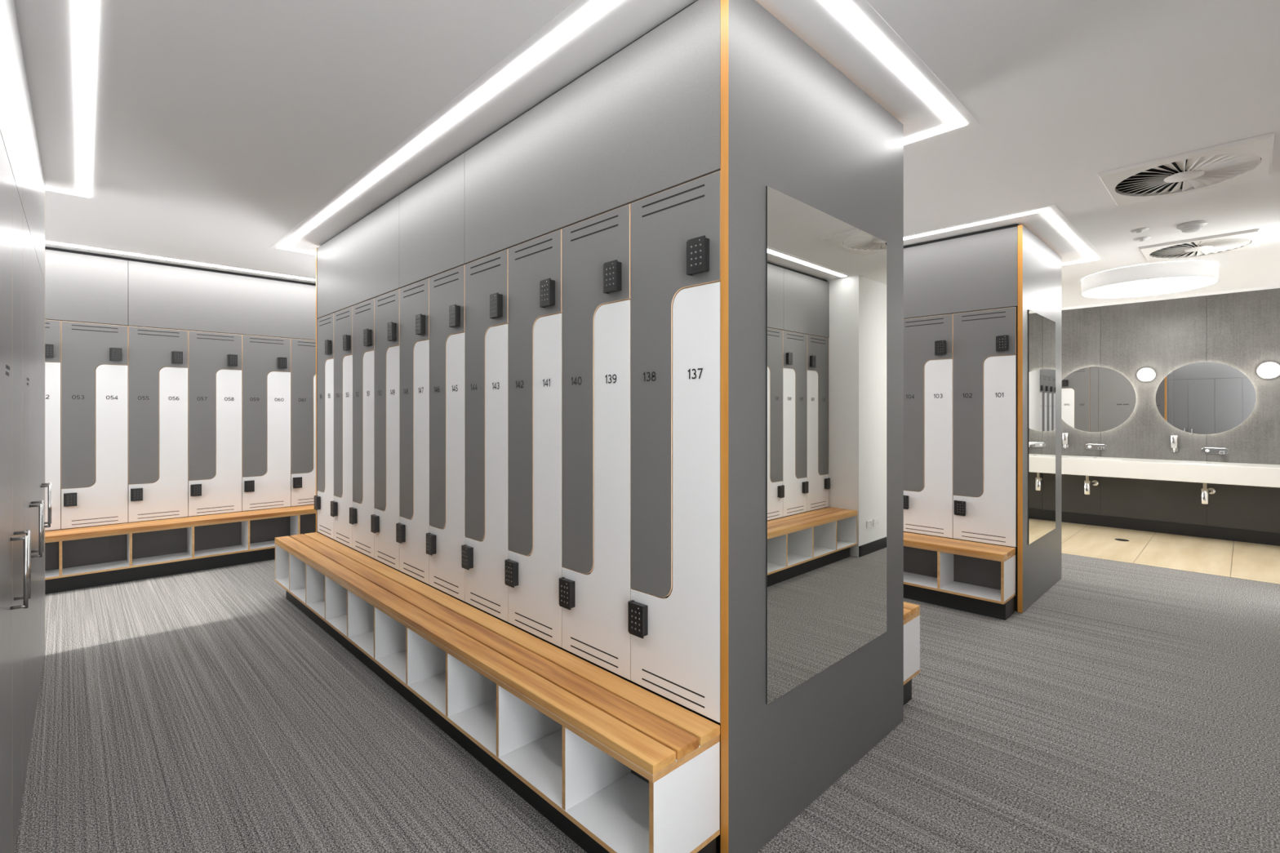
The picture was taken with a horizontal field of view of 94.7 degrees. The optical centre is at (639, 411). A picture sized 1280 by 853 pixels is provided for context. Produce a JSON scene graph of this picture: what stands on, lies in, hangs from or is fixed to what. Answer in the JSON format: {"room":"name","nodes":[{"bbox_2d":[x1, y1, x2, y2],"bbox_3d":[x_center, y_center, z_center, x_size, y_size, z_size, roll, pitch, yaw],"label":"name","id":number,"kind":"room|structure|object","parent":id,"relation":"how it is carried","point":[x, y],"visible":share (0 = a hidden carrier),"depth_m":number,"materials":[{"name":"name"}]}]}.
{"room":"changing room","nodes":[
{"label":"changing room","id":0,"kind":"room"},
{"bbox_2d":[44,246,315,570],"bbox_3d":[-5.180,0.043,5.316,5.190,2.903,0.556,0,0,-44],"label":"wall partition","id":1,"kind":"structure","parent":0,"point":[46,247],"depth_m":5.60,"materials":[{"name":"black"}]},
{"bbox_2d":[44,362,60,530],"bbox_3d":[-5.139,0.294,4.922,0.435,1.435,0.053,0,0,-44],"label":"locker","id":2,"kind":"object","parent":1,"relation":"attached to","point":[52,370],"visible":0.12,"depth_m":5.05,"materials":[{"name":"white laminate"}]},
{"bbox_2d":[44,320,60,362],"bbox_3d":[-5.139,-0.060,4.922,0.435,1.448,0.053,0,0,-44],"label":"locker","id":3,"kind":"object","parent":1,"relation":"attached to","point":[52,327],"visible":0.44,"depth_m":5.04,"materials":[{"name":"grey laminate"}]},
{"bbox_2d":[44,248,128,325],"bbox_3d":[-4.994,-1.086,5.088,0.874,0.592,0.018,0,0,-44],"label":"filler panel","id":4,"kind":"object","parent":1,"relation":"attached to","point":[79,287],"visible":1,"depth_m":5.19,"materials":[{"name":"grey laminate"}]},
{"bbox_2d":[61,364,128,528],"bbox_3d":[-4.825,0.294,5.228,0.435,1.435,0.053,0,0,-44],"label":"locker","id":5,"kind":"object","parent":1,"relation":"attached to","point":[105,502],"visible":1,"depth_m":5.29,"materials":[{"name":"white laminate"}]},
{"bbox_2d":[61,320,128,488],"bbox_3d":[-4.825,-0.060,5.228,0.435,1.448,0.053,0,0,-44],"label":"locker","id":6,"kind":"object","parent":1,"relation":"attached to","point":[85,346],"visible":1,"depth_m":5.17,"materials":[{"name":"grey laminate"}]},
{"bbox_2d":[128,367,187,522],"bbox_3d":[-4.511,0.294,5.534,0.435,1.435,0.053,0,0,-44],"label":"locker","id":7,"kind":"object","parent":1,"relation":"attached to","point":[166,498],"visible":1,"depth_m":5.59,"materials":[{"name":"white laminate"}]},
{"bbox_2d":[128,325,187,484],"bbox_3d":[-4.511,-0.060,5.534,0.435,1.448,0.053,0,0,-44],"label":"locker","id":8,"kind":"object","parent":1,"relation":"attached to","point":[150,349],"visible":1,"depth_m":5.48,"materials":[{"name":"grey laminate"}]},
{"bbox_2d":[188,369,241,516],"bbox_3d":[-4.196,0.294,5.840,0.435,1.435,0.053,0,0,-44],"label":"locker","id":9,"kind":"object","parent":1,"relation":"attached to","point":[222,493],"visible":1,"depth_m":5.90,"materials":[{"name":"white laminate"}]},
{"bbox_2d":[188,330,241,480],"bbox_3d":[-4.196,-0.060,5.840,0.435,1.448,0.053,0,0,-44],"label":"locker","id":10,"kind":"object","parent":1,"relation":"attached to","point":[209,353],"visible":1,"depth_m":5.79,"materials":[{"name":"grey laminate"}]},
{"bbox_2d":[128,260,315,339],"bbox_3d":[-4.051,-1.086,6.005,1.751,0.592,0.018,0,0,-44],"label":"filler panel","id":11,"kind":"object","parent":1,"relation":"attached to","point":[160,296],"visible":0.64,"depth_m":5.85,"materials":[{"name":"grey laminate"}]},
{"bbox_2d":[241,371,290,511],"bbox_3d":[-3.882,0.294,6.145,0.435,1.435,0.053,0,0,-44],"label":"locker","id":12,"kind":"object","parent":1,"relation":"attached to","point":[272,490],"visible":1,"depth_m":6.20,"materials":[{"name":"white laminate"}]},
{"bbox_2d":[241,334,290,476],"bbox_3d":[-3.882,-0.060,6.145,0.435,1.448,0.053,0,0,-44],"label":"locker","id":13,"kind":"object","parent":1,"relation":"attached to","point":[260,355],"visible":1,"depth_m":6.09,"materials":[{"name":"grey laminate"}]},
{"bbox_2d":[290,374,315,506],"bbox_3d":[-3.568,0.294,6.451,0.435,1.435,0.053,0,0,-44],"label":"locker","id":14,"kind":"object","parent":1,"relation":"attached to","point":[303,486],"visible":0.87,"depth_m":6.41,"materials":[{"name":"white laminate"}]},
{"bbox_2d":[290,338,315,474],"bbox_3d":[-3.568,-0.060,6.451,0.435,1.448,0.053,0,0,-44],"label":"locker","id":15,"kind":"object","parent":1,"relation":"attached to","point":[303,352],"visible":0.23,"depth_m":6.38,"materials":[{"name":"grey laminate"}]},
{"bbox_2d":[320,0,720,852],"bbox_3d":[-0.739,0.043,3.929,1.331,2.903,4.277,0,0,-44],"label":"wall partition","id":16,"kind":"structure","parent":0,"point":[718,837],"depth_m":2.43,"materials":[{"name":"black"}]},
{"bbox_2d":[314,358,333,539],"bbox_3d":[-2.584,0.294,4.824,0.053,1.435,0.425,0,0,-44],"label":"locker","id":17,"kind":"object","parent":16,"relation":"attached to","point":[322,500],"visible":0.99,"depth_m":4.77,"materials":[{"name":"white laminate"}]},
{"bbox_2d":[317,313,333,492],"bbox_3d":[-2.584,-0.060,4.824,0.053,1.448,0.425,0,0,-44],"label":"locker","id":18,"kind":"object","parent":16,"relation":"attached to","point":[325,324],"visible":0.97,"depth_m":4.89,"materials":[{"name":"grey laminate"}]},
{"bbox_2d":[330,355,353,547],"bbox_3d":[-2.285,0.294,4.516,0.053,1.435,0.425,0,0,-44],"label":"locker","id":19,"kind":"object","parent":16,"relation":"attached to","point":[340,507],"visible":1,"depth_m":4.46,"materials":[{"name":"white laminate"}]},
{"bbox_2d":[333,306,352,497],"bbox_3d":[-2.285,-0.060,4.516,0.053,1.448,0.425,0,0,-44],"label":"locker","id":20,"kind":"object","parent":16,"relation":"attached to","point":[343,319],"visible":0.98,"depth_m":4.57,"materials":[{"name":"grey laminate"}]},
{"bbox_2d":[317,195,400,318],"bbox_3d":[-2.123,-1.086,4.375,0.018,0.592,1.711,0,0,-44],"label":"filler panel","id":21,"kind":"object","parent":16,"relation":"attached to","point":[360,264],"visible":0.86,"depth_m":4.25,"materials":[{"name":"grey laminate"}]},
{"bbox_2d":[349,350,374,558],"bbox_3d":[-1.986,0.294,4.209,0.053,1.435,0.425,0,0,-44],"label":"locker","id":22,"kind":"object","parent":16,"relation":"attached to","point":[363,540],"visible":0.99,"depth_m":4.15,"materials":[{"name":"white laminate"}]},
{"bbox_2d":[352,297,374,503],"bbox_3d":[-1.986,-0.060,4.209,0.053,1.448,0.425,0,0,-44],"label":"locker","id":23,"kind":"object","parent":16,"relation":"attached to","point":[363,313],"visible":0.98,"depth_m":4.26,"materials":[{"name":"grey laminate"}]},
{"bbox_2d":[370,345,400,570],"bbox_3d":[-1.687,0.294,3.902,0.053,1.435,0.425,0,0,-44],"label":"locker","id":24,"kind":"object","parent":16,"relation":"attached to","point":[383,523],"visible":1,"depth_m":3.84,"materials":[{"name":"white laminate"}]},
{"bbox_2d":[374,288,399,511],"bbox_3d":[-1.687,-0.060,3.902,0.053,1.448,0.425,0,0,-44],"label":"locker","id":25,"kind":"object","parent":16,"relation":"attached to","point":[387,306],"visible":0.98,"depth_m":3.97,"materials":[{"name":"grey laminate"}]},
{"bbox_2d":[395,339,429,584],"bbox_3d":[-1.388,0.294,3.595,0.053,1.435,0.425,0,0,-44],"label":"locker","id":26,"kind":"object","parent":16,"relation":"attached to","point":[411,534],"visible":0.99,"depth_m":3.54,"materials":[{"name":"white laminate"}]},
{"bbox_2d":[400,277,429,519],"bbox_3d":[-1.388,-0.060,3.595,0.053,1.448,0.425,0,0,-44],"label":"locker","id":27,"kind":"object","parent":16,"relation":"attached to","point":[415,297],"visible":0.98,"depth_m":3.65,"materials":[{"name":"grey laminate"}]},
{"bbox_2d":[399,152,466,288],"bbox_3d":[-1.226,-1.086,3.454,0.018,0.592,0.854,0,0,-44],"label":"filler panel","id":28,"kind":"object","parent":16,"relation":"attached to","point":[432,211],"visible":0.86,"depth_m":3.42,"materials":[{"name":"grey laminate"}]},
{"bbox_2d":[426,332,466,601],"bbox_3d":[-1.089,0.294,3.288,0.053,1.435,0.425,0,0,-44],"label":"locker","id":29,"kind":"object","parent":16,"relation":"attached to","point":[443,546],"visible":1,"depth_m":3.22,"materials":[{"name":"white laminate"}]},
{"bbox_2d":[429,264,465,528],"bbox_3d":[-1.089,-0.060,3.288,0.053,1.448,0.425,0,0,-44],"label":"locker","id":30,"kind":"object","parent":16,"relation":"attached to","point":[446,289],"visible":0.98,"depth_m":3.35,"materials":[{"name":"grey laminate"}]},
{"bbox_2d":[461,324,508,622],"bbox_3d":[-0.791,0.294,2.981,0.053,1.435,0.425,0,0,-44],"label":"locker","id":31,"kind":"object","parent":16,"relation":"attached to","point":[483,562],"visible":1,"depth_m":2.92,"materials":[{"name":"white laminate"}]},
{"bbox_2d":[465,248,508,541],"bbox_3d":[-0.791,-0.060,2.981,0.053,1.448,0.425,0,0,-44],"label":"locker","id":32,"kind":"object","parent":16,"relation":"attached to","point":[486,278],"visible":1,"depth_m":3.03,"materials":[{"name":"grey laminate"}]},
{"bbox_2d":[504,313,562,647],"bbox_3d":[-0.492,0.294,2.674,0.053,1.435,0.425,0,0,-44],"label":"locker","id":33,"kind":"object","parent":16,"relation":"attached to","point":[532,581],"visible":1,"depth_m":2.62,"materials":[{"name":"white laminate"}]},
{"bbox_2d":[508,229,561,555],"bbox_3d":[-0.492,-0.060,2.674,0.053,1.448,0.425,0,0,-44],"label":"locker","id":34,"kind":"object","parent":16,"relation":"attached to","point":[535,265],"visible":0.96,"depth_m":2.73,"materials":[{"name":"grey laminate"}]},
{"bbox_2d":[464,0,720,263],"bbox_3d":[-0.330,-1.086,2.533,0.018,0.592,1.711,0,0,-44],"label":"filler panel","id":35,"kind":"object","parent":16,"relation":"attached to","point":[645,122],"visible":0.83,"depth_m":2.31,"materials":[{"name":"grey laminate"}]},
{"bbox_2d":[559,299,631,679],"bbox_3d":[-0.193,0.294,2.367,0.053,1.435,0.425,0,0,-44],"label":"locker","id":36,"kind":"object","parent":16,"relation":"attached to","point":[594,605],"visible":1,"depth_m":2.31,"materials":[{"name":"white laminate"}]},
{"bbox_2d":[561,204,631,573],"bbox_3d":[-0.193,-0.060,2.367,0.053,1.448,0.425,0,0,-44],"label":"locker","id":37,"kind":"object","parent":16,"relation":"attached to","point":[596,251],"visible":0.98,"depth_m":2.42,"materials":[{"name":"grey laminate"}]},
{"bbox_2d":[627,281,720,723],"bbox_3d":[0.106,0.294,2.060,0.053,1.435,0.425,0,0,-44],"label":"locker","id":38,"kind":"object","parent":16,"relation":"attached to","point":[676,638],"visible":0.99,"depth_m":2.00,"materials":[{"name":"white laminate"}]},
{"bbox_2d":[631,170,720,597],"bbox_3d":[0.106,-0.060,2.060,0.053,1.448,0.425,0,0,-44],"label":"locker","id":39,"kind":"object","parent":16,"relation":"attached to","point":[676,231],"visible":0.99,"depth_m":2.11,"materials":[{"name":"grey laminate"}]},
{"bbox_2d":[13,521,1279,852],"bbox_3d":[0.329,1.535,4.716,12.450,0.080,9.300,0,0,-44],"label":"floor","id":40,"kind":"structure","parent":0,"point":[1130,708],"depth_m":2.73,"materials":[{"name":"carpet"}]},
{"bbox_2d":[0,131,31,852],"bbox_3d":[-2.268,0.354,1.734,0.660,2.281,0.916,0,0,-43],"label":"door","id":41,"kind":"structure","parent":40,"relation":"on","point":[11,538],"depth_m":1.88,"materials":[{"name":"grey laminate"}]},
{"bbox_2d":[22,209,44,793],"bbox_3d":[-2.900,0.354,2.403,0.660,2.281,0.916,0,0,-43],"label":"door","id":42,"kind":"structure","parent":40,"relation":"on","point":[29,502],"depth_m":2.57,"materials":[{"name":"grey laminate"}]},
{"bbox_2d":[35,253,51,709],"bbox_3d":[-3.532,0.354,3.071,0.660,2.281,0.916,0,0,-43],"label":"door","id":43,"kind":"structure","parent":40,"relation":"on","point":[41,485],"depth_m":3.16,"materials":[{"name":"grey laminate"}]},
{"bbox_2d":[44,504,315,594],"bbox_3d":[-4.252,1.255,5.583,3.508,0.480,0.319,0,0,-44],"label":"bench","id":44,"kind":"object","parent":40,"relation":"on","point":[91,546],"visible":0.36,"depth_m":5.46,"materials":[{"name":"brown wood"}]},
{"bbox_2d":[44,540,275,580],"bbox_3d":[-4.249,1.359,5.579,3.508,0.018,0.307,0,0,-44],"label":"shelf","id":45,"kind":"object","parent":44,"relation":"attached to","point":[92,568],"depth_m":5.39,"materials":[{"name":"white laminate"}]},
{"bbox_2d":[315,247,320,533],"bbox_3d":[-2.245,0.051,5.475,1.381,2.879,0.030,0,0,-44],"label":"end panel","id":46,"kind":"object","parent":40,"relation":"on","point":[317,318],"visible":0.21,"depth_m":4.99,"materials":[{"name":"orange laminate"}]},
{"bbox_2d":[275,532,719,852],"bbox_3d":[-1.342,1.255,3.340,0.319,0.480,4.284,0,0,-44],"label":"bench","id":47,"kind":"object","parent":40,"relation":"on","point":[564,732],"visible":1,"depth_m":2.33,"materials":[{"name":"brown wood"}]},
{"bbox_2d":[720,0,903,852],"bbox_3d":[0.767,0.051,2.380,1.381,2.879,0.032,0,0,-44],"label":"end panel","id":48,"kind":"object","parent":40,"relation":"on","point":[793,124],"visible":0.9,"depth_m":2.05,"materials":[{"name":"grey laminate"}]},
{"bbox_2d":[765,186,886,704],"bbox_3d":[0.782,0.115,2.368,0.967,1.785,0.005,0,0,-44],"label":"mirror","id":49,"kind":"object","parent":48,"relation":"attached to","point":[826,275],"visible":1,"depth_m":2.28,"materials":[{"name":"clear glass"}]},
{"bbox_2d":[903,601,919,705],"bbox_3d":[-0.137,1.255,4.519,0.319,0.480,4.281,0,0,-44],"label":"bench","id":50,"kind":"object","parent":40,"relation":"on","point":[911,611],"visible":0.18,"depth_m":3.02,"materials":[{"name":"brown wood"}]},
{"bbox_2d":[903,669,919,684],"bbox_3d":[-0.134,1.359,4.523,0.307,0.018,4.281,0,0,-44],"label":"shelf","id":51,"kind":"object","parent":50,"relation":"attached to","point":[915,672],"depth_m":3.01,"materials":[{"name":"white laminate"}]},
{"bbox_2d":[903,532,1015,620],"bbox_3d":[1.472,1.255,5.551,0.319,0.480,3.506,0,0,-44],"label":"bench","id":52,"kind":"object","parent":40,"relation":"on","point":[948,562],"visible":0.33,"depth_m":4.53,"materials":[{"name":"brown wood"}]},
{"bbox_2d":[903,571,1015,604],"bbox_3d":[1.468,1.359,5.548,0.307,0.018,3.506,0,0,-44],"label":"shelf","id":53,"kind":"object","parent":52,"relation":"attached to","point":[971,589],"depth_m":4.53,"materials":[{"name":"white laminate"}]},
{"bbox_2d":[1017,224,1061,613],"bbox_3d":[3.296,0.051,4.842,1.322,2.879,0.032,0,0,-44],"label":"end panel","id":54,"kind":"object","parent":40,"relation":"on","point":[1039,266],"visible":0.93,"depth_m":4.58,"materials":[{"name":"grey laminate"}]},
{"bbox_2d":[1028,309,1055,544],"bbox_3d":[3.268,0.116,4.787,0.894,1.782,0.005,0,0,-44],"label":"mirror","id":55,"kind":"object","parent":54,"relation":"attached to","point":[1042,330],"visible":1,"depth_m":4.76,"materials":[{"name":"silver glass"}]},
{"bbox_2d":[1115,538,1128,541],"bbox_3d":[5.617,1.494,6.875,0.132,0.003,0.132,0,0,-44],"label":"floor drain","id":56,"kind":"object","parent":40,"relation":"on","point":[1120,540],"visible":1,"depth_m":6.87,"materials":[{"name":"black"}]},
{"bbox_2d":[1063,553,1278,584],"bbox_3d":[3.205,1.504,7.507,0.008,0.022,9.110,0,0,-44],"label":"trim","id":57,"kind":"structure","parent":40,"relation":"on","point":[1064,553],"depth_m":5.56,"materials":[{"name":"silver metal"}]},
{"bbox_2d":[13,0,1279,307],"bbox_3d":[0.329,-1.450,4.716,12.450,0.080,9.300,0,0,-44],"label":"ceiling","id":58,"kind":"structure","parent":0,"point":[229,123],"depth_m":2.70,"materials":[{"name":"paint"}]},
{"bbox_2d":[44,0,114,200],"bbox_3d":[-2.013,-1.407,1.407,1.152,0.006,5.865,0,0,-43],"label":"recessed light","id":59,"kind":"object","parent":58,"relation":"in","point":[87,33],"visible":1,"depth_m":2.55,"materials":[{"name":"white plastic"}]},
{"bbox_2d":[44,239,315,281],"bbox_3d":[-4.779,-1.407,5.019,4.950,0.006,0.160,0,0,-44],"label":"recessed light","id":60,"kind":"object","parent":58,"relation":"in","point":[46,242],"visible":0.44,"depth_m":5.44,"materials":[{"name":"white plastic"}]},
{"bbox_2d":[269,0,618,255],"bbox_3d":[-1.531,-1.407,3.617,0.354,0.006,4.333,0,0,-44],"label":"recessed light","id":61,"kind":"object","parent":58,"relation":"in","point":[579,14],"depth_m":2.66,"materials":[{"name":"white plastic"}]},
{"bbox_2d":[822,0,980,147],"bbox_3d":[1.052,-1.407,2.538,1.344,0.006,0.362,0,0,-44],"label":"recessed light","id":62,"kind":"object","parent":58,"relation":"in","point":[867,23],"depth_m":2.39,"materials":[{"name":"white plastic"}]},
{"bbox_2d":[903,204,1105,266],"bbox_3d":[2.112,-1.407,6.212,2.078,0.006,4.142,0,0,-44],"label":"recessed light","id":63,"kind":"object","parent":58,"relation":"in","point":[1052,213],"visible":0.38,"depth_m":4.51,"materials":[{"name":"white plastic"}]},
{"bbox_2d":[1130,227,1148,233],"bbox_3d":[3.870,-1.398,4.569,0.110,0.022,0.110,0,0,-44],"label":"sprinkler","id":64,"kind":"object","parent":58,"relation":"attached to","point":[1141,229],"visible":1,"depth_m":4.55,"materials":[{"name":"white plastic"}]},
{"bbox_2d":[1133,236,1151,241],"bbox_3d":[4.083,-1.398,4.794,0.110,0.022,0.110,0,0,-44],"label":"sprinkler","id":65,"kind":"object","parent":58,"relation":"attached to","point":[1142,238],"visible":1,"depth_m":4.78,"materials":[{"name":"white plastic"}]},
{"bbox_2d":[1080,260,1218,297],"bbox_3d":[5.164,-1.335,6.021,1.060,0.149,1.060,0,0,-44],"label":"drum light","id":66,"kind":"object","parent":58,"relation":"attached to","point":[1170,277],"visible":1,"depth_m":5.75,"materials":[{"name":"paint"}]},
{"bbox_2d":[1082,276,1217,297],"bbox_3d":[5.164,-1.264,6.021,1.043,0.001,1.043,0,0,-44],"label":"diffuser","id":67,"kind":"object","parent":66,"relation":"attached to","point":[1166,285],"depth_m":5.97,"materials":[{"name":"white plastic"}]},
{"bbox_2d":[1097,132,1275,206],"bbox_3d":[3.216,-1.397,3.488,0.750,0.023,0.716,0,0,-44],"label":"ceiling vent","id":68,"kind":"object","parent":58,"relation":"in","point":[1238,161],"visible":1,"depth_m":3.44,"materials":[{"name":"silver metal"}]},
{"bbox_2d":[1176,220,1207,232],"bbox_3d":[4.144,-1.381,4.431,0.170,0.057,0.170,0,0,-44],"label":"smoke detector","id":69,"kind":"object","parent":58,"relation":"attached to","point":[1193,226],"visible":1,"depth_m":4.39,"materials":[{"name":"white plastic"}]},
{"bbox_2d":[1138,228,1259,263],"bbox_3d":[4.768,-1.397,5.037,0.720,0.023,0.716,0,0,-44],"label":"ceiling vent","id":70,"kind":"object","parent":58,"relation":"in","point":[1246,240],"visible":1,"depth_m":4.99,"materials":[{"name":"silver metal"}]},
{"bbox_2d":[903,223,1019,611],"bbox_3d":[2.059,0.043,6.115,1.272,2.903,3.509,0,0,-44],"label":"wall partition","id":71,"kind":"structure","parent":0,"point":[1015,224],"depth_m":4.42,"materials":[{"name":"black"}]},
{"bbox_2d":[903,359,953,537],"bbox_3d":[2.341,0.294,4.866,0.053,1.435,0.435,0,0,-44],"label":"locker","id":72,"kind":"object","parent":71,"relation":"attached to","point":[929,511],"visible":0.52,"depth_m":4.80,"materials":[{"name":"white laminate"}]},
{"bbox_2d":[903,313,953,491],"bbox_3d":[2.341,-0.060,4.866,0.053,1.448,0.435,0,0,-44],"label":"locker","id":73,"kind":"object","parent":71,"relation":"attached to","point":[926,339],"visible":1,"depth_m":4.91,"materials":[{"name":"grey laminate"}]},
{"bbox_2d":[903,226,1017,318],"bbox_3d":[2.207,-1.086,5.029,0.018,0.592,1.751,0,0,-44],"label":"filler panel","id":74,"kind":"object","parent":71,"relation":"attached to","point":[976,272],"visible":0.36,"depth_m":4.66,"materials":[{"name":"grey laminate"}]},
{"bbox_2d":[953,355,1016,547],"bbox_3d":[2.647,0.294,4.552,0.053,1.435,0.435,0,0,-44],"label":"locker","id":75,"kind":"object","parent":71,"relation":"attached to","point":[990,517],"visible":1,"depth_m":4.50,"materials":[{"name":"white laminate"}]},
{"bbox_2d":[953,306,1016,497],"bbox_3d":[2.647,-0.060,4.552,0.053,1.448,0.435,0,0,-44],"label":"locker","id":76,"kind":"object","parent":71,"relation":"attached to","point":[978,335],"visible":1,"depth_m":4.61,"materials":[{"name":"grey laminate"}]},
{"bbox_2d":[1061,288,1279,533],"bbox_3d":[4.773,0.043,9.040,0.050,2.904,9.300,0,0,-44],"label":"wall","id":77,"kind":"structure","parent":0,"point":[1240,331],"depth_m":7.21,"materials":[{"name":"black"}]},
{"bbox_2d":[1062,432,1068,448],"bbox_3d":[5.734,0.388,7.952,0.087,0.205,0.072,0,0,-44],"label":"soap dispenser","id":78,"kind":"object","parent":77,"relation":"attached to","point":[1064,435],"visible":1,"depth_m":7.92,"materials":[{"name":"silver metal"}]},
{"bbox_2d":[1084,444,1107,449],"bbox_3d":[5.936,0.458,7.694,0.159,0.066,0.236,0,0,-44],"label":"tap","id":79,"kind":"object","parent":77,"relation":"attached to","point":[1100,446],"visible":1,"depth_m":7.73,"materials":[{"name":"silver metal"}]},
{"bbox_2d":[1061,366,1136,432],"bbox_3d":[5.963,-0.162,7.755,0.033,0.860,0.860,0,0,-44],"label":"round mirror","id":80,"kind":"object","parent":77,"relation":"attached to","point":[1094,399],"visible":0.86,"depth_m":7.72,"materials":[{"name":"silver glass"}]},
{"bbox_2d":[1137,367,1155,382],"bbox_3d":[6.307,-0.467,7.356,0.097,0.178,0.178,0,0,-44],"label":"wall lamp","id":81,"kind":"object","parent":77,"relation":"attached to","point":[1144,374],"visible":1,"depth_m":7.33,"materials":[{"name":"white glass"}]},
{"bbox_2d":[1061,455,1279,488],"bbox_3d":[5.432,0.690,7.895,0.598,0.211,4.660,0,0,-44],"label":"vanity","id":82,"kind":"object","parent":77,"relation":"attached to","point":[1202,472],"visible":0.6,"depth_m":6.79,"materials":[{"name":"white stone"}]},
{"bbox_2d":[1084,475,1098,494],"bbox_3d":[5.866,0.930,7.672,0.305,0.269,0.081,0,0,-35],"label":"trap","id":83,"kind":"object","parent":82,"relation":"attached to","point":[1087,483],"visible":0.97,"depth_m":7.59,"materials":[{"name":"silver metal"}]},
{"bbox_2d":[1068,456,1121,459],"bbox_3d":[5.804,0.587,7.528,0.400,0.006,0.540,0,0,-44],"label":"basin","id":84,"kind":"object","parent":82,"relation":"in","point":[1077,457],"depth_m":7.48,"materials":[{"name":"white ceramic"}]},
{"bbox_2d":[1200,483,1216,504],"bbox_3d":[6.631,0.930,6.885,0.305,0.269,0.081,0,0,-35],"label":"trap","id":85,"kind":"object","parent":82,"relation":"attached to","point":[1205,491],"visible":0.97,"depth_m":6.81,"materials":[{"name":"silver metal"}]},
{"bbox_2d":[1177,461,1241,465],"bbox_3d":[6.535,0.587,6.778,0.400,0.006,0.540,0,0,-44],"label":"basin","id":86,"kind":"object","parent":82,"relation":"in","point":[1183,462],"depth_m":6.76,"materials":[{"name":"white ceramic"}]},
{"bbox_2d":[1061,511,1279,546],"bbox_3d":[4.430,1.425,9.355,0.023,0.140,8.170,0,0,-44],"label":"baseboard","id":87,"kind":"structure","parent":77,"relation":"attached to","point":[1197,531],"depth_m":7.18,"materials":[{"name":"black"}]},
{"bbox_2d":[1061,284,1279,310],"bbox_3d":[4.428,-1.395,9.345,0.041,0.029,8.182,0,0,-44],"label":"trim","id":88,"kind":"structure","parent":77,"relation":"attached to","point":[1277,286],"depth_m":7.17,"materials":[{"name":"paint"}]},
{"bbox_2d":[1169,435,1177,452],"bbox_3d":[6.494,0.388,7.172,0.087,0.205,0.072,0,0,-44],"label":"soap dispenser","id":89,"kind":"object","parent":77,"relation":"attached to","point":[1173,438],"visible":1,"depth_m":7.15,"materials":[{"name":"silver metal"}]},
{"bbox_2d":[1155,361,1256,434],"bbox_3d":[6.694,-0.162,7.005,0.033,0.860,0.860,0,0,-44],"label":"round mirror","id":90,"kind":"object","parent":77,"relation":"attached to","point":[1203,397],"visible":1,"depth_m":6.98,"materials":[{"name":"silver glass"}]},
{"bbox_2d":[1200,447,1229,453],"bbox_3d":[6.715,0.458,6.892,0.159,0.066,0.236,0,0,-44],"label":"tap","id":91,"kind":"object","parent":77,"relation":"attached to","point":[1206,450],"visible":1,"depth_m":6.93,"materials":[{"name":"silver metal"}]},
{"bbox_2d":[1256,361,1279,378],"bbox_3d":[7.042,-0.467,6.601,0.097,0.194,0.194,0,0,-44],"label":"wall lamp","id":92,"kind":"object","parent":77,"relation":"attached to","point":[1268,370],"visible":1,"depth_m":6.58,"materials":[{"name":"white glass"}]},
{"bbox_3d":[-1.838,-1.098,1.232,0.585,0.619,5.880,0,0,-43],"label":"wall partition","id":93,"kind":"structure","parent":0,"visible":0},
{"bbox_2d":[0,0,22,205],"bbox_3d":[-1.748,-1.087,1.593,0.020,0.591,1.837,0,0,-43],"label":"filler panel","id":94,"kind":"object","parent":93,"relation":"attached to","point":[11,48],"visible":0.8,"depth_m":1.92,"materials":[{"name":"grey laminate"}]},
{"bbox_2d":[22,56,44,281],"bbox_3d":[-3.011,-1.087,2.930,0.020,0.591,1.837,0,0,-43],"label":"filler panel","id":95,"kind":"object","parent":93,"relation":"attached to","point":[33,184],"visible":0.57,"depth_m":2.70,"materials":[{"name":"grey laminate"}]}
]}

